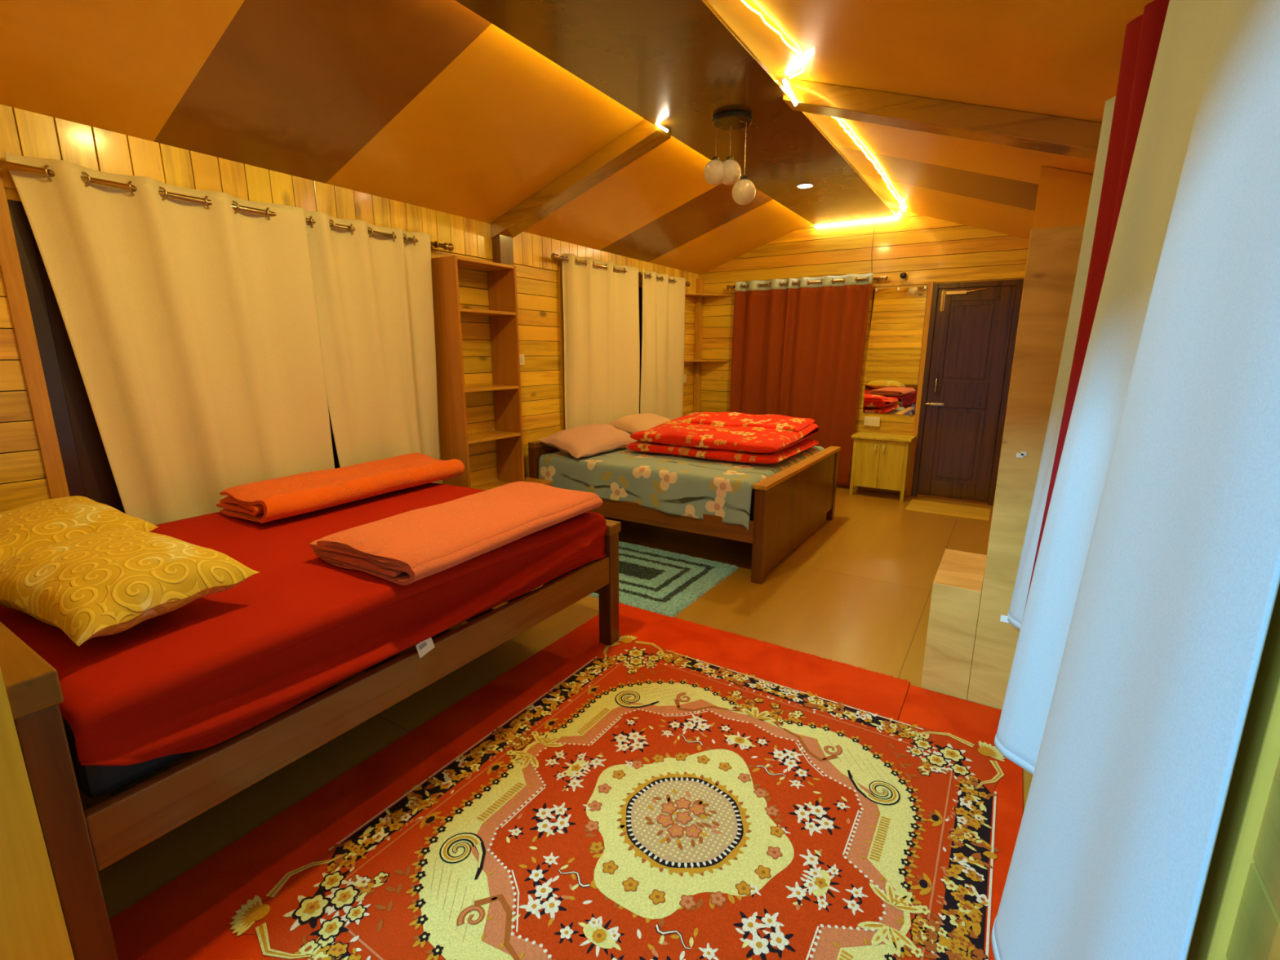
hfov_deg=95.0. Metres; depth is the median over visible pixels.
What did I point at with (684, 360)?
corner shelf
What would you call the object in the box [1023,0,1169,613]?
curtain
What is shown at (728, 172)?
pendant light
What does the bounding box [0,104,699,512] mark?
wall
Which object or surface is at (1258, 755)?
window
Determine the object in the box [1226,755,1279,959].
wall
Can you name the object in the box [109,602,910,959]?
floor carpet
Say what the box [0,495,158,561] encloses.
pillow
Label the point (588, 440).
pillow
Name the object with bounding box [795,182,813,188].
recessed light
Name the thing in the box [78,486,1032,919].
floor
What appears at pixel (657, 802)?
patterned rug
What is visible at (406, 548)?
folded blanket
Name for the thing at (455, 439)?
bookcase
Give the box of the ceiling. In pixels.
[0,0,1154,274]
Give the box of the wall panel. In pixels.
[871,280,933,495]
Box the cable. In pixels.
[871,221,875,257]
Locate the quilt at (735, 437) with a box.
[625,412,818,463]
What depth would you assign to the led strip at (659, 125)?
3.10 m
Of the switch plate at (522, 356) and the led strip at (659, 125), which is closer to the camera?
the led strip at (659, 125)
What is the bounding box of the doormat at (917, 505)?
[904,499,991,520]
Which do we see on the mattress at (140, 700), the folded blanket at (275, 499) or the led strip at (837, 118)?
the folded blanket at (275, 499)
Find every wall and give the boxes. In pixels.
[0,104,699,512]
[699,208,1029,504]
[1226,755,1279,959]
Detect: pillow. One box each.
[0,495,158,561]
[0,528,259,646]
[538,422,638,458]
[605,413,671,435]
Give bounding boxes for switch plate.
[519,354,524,364]
[863,416,880,426]
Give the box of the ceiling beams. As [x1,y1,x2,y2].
[489,77,1102,239]
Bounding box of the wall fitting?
[899,271,906,280]
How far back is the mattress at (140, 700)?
1.55 m
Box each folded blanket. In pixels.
[216,453,464,523]
[308,480,602,585]
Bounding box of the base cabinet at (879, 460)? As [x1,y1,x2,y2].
[848,431,915,501]
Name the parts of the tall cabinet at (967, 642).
panel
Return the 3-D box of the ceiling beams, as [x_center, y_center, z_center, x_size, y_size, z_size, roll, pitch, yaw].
[0.442,-1.675,3.037,3.300,0.538,0.145,8,15,31]
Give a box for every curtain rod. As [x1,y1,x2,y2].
[0,160,453,251]
[551,253,690,286]
[726,275,887,289]
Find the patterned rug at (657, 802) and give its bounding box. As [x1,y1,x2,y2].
[229,635,1005,959]
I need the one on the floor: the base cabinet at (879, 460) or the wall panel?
the base cabinet at (879, 460)
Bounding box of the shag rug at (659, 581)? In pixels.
[589,541,738,617]
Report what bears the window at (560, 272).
in the wall at (23, 482)
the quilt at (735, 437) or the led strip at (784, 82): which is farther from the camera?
the quilt at (735, 437)
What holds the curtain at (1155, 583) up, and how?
hanging from the curtain rod
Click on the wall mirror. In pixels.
(897, 314)
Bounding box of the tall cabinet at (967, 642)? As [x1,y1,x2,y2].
[920,165,1093,709]
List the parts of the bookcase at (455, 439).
panel, shelf, shelf, shelf, shelf, panel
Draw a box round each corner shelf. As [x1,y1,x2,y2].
[684,293,733,297]
[684,360,730,361]
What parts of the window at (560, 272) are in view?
pane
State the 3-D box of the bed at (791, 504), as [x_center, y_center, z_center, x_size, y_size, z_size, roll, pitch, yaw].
[0.398,0.024,4.568,1.826,0.700,1.686,8,15,31]
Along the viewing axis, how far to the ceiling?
2.41 m
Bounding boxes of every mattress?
[0,482,607,797]
[538,440,824,530]
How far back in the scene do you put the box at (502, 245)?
3.91 m
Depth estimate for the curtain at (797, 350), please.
5.88 m
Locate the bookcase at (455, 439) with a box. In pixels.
[431,255,524,490]
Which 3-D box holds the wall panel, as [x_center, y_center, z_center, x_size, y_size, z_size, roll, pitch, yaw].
[2.389,-0.843,5.582,0.538,1.970,0.020,8,15,31]
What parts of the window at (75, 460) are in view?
sash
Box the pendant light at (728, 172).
[703,110,755,205]
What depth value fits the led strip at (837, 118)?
3.71 m
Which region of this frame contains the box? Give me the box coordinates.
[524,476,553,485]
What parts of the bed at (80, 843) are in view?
headboard, leg, rail, footboard, leg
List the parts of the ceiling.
dropped ceiling panel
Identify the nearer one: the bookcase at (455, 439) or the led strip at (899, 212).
the bookcase at (455, 439)
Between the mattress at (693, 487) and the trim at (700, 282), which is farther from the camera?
the trim at (700, 282)
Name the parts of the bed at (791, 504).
leg, headboard, rail, leg, footboard, leg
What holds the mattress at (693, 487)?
on the bed at (791, 504)
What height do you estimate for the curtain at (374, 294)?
1.488 m
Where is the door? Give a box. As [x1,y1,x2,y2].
[911,279,1023,505]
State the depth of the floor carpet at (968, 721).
2.09 m
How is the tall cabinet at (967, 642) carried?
on the floor
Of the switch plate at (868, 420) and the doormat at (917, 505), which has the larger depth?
the switch plate at (868, 420)
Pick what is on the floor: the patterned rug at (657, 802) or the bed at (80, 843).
the bed at (80, 843)
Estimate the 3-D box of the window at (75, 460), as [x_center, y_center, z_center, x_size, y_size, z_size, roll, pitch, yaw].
[-1.766,-0.533,2.879,0.032,1.404,1.794,8,15,31]
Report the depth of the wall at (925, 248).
5.57 m
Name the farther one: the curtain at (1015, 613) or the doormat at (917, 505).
the doormat at (917, 505)
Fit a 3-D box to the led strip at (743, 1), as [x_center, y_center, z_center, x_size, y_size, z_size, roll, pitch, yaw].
[0.046,-1.583,1.580,0.144,0.045,2.633,8,15,31]
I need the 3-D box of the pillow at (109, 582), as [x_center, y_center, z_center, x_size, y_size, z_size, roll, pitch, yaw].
[-1.414,0.251,1.571,0.620,0.166,0.400,6,14,25]
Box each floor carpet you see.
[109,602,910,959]
[897,684,1022,959]
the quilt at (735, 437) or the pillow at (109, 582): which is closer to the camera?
the pillow at (109, 582)
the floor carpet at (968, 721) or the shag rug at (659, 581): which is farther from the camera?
the shag rug at (659, 581)
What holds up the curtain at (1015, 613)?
hanging from the curtain rod
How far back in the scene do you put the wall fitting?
5.32 m
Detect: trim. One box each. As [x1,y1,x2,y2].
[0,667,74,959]
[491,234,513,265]
[693,278,703,413]
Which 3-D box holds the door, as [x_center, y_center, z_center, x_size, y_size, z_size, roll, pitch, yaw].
[2.894,-0.757,5.253,0.680,1.945,0.076,8,15,31]
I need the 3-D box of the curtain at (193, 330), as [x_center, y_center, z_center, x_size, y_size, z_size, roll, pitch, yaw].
[-1.880,-0.479,2.568,0.067,1.488,1.015,8,15,31]
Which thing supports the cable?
attached to the wall at (925, 248)
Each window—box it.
[0,170,339,513]
[557,266,642,430]
[1186,584,1279,959]
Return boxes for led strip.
[655,123,668,132]
[741,0,804,79]
[782,78,797,106]
[814,211,900,227]
[832,116,906,211]
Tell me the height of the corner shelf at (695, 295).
0.016 m
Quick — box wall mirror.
[862,285,927,415]
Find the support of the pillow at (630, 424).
on the mattress at (693, 487)
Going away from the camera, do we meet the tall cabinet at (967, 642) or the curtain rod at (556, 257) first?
the tall cabinet at (967, 642)
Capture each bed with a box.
[0,519,621,959]
[528,440,840,584]
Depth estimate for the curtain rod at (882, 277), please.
5.69 m
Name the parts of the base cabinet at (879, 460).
leg, door, door, leg, leg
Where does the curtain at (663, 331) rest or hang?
hanging from the curtain rod at (556, 257)
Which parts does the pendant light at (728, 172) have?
globe, globe, globe, cord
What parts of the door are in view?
handle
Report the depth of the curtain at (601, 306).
4.92 m
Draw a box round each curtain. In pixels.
[4,152,334,524]
[305,210,441,484]
[561,253,639,429]
[640,269,685,419]
[729,272,873,487]
[991,0,1279,959]
[1000,96,1115,630]
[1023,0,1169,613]

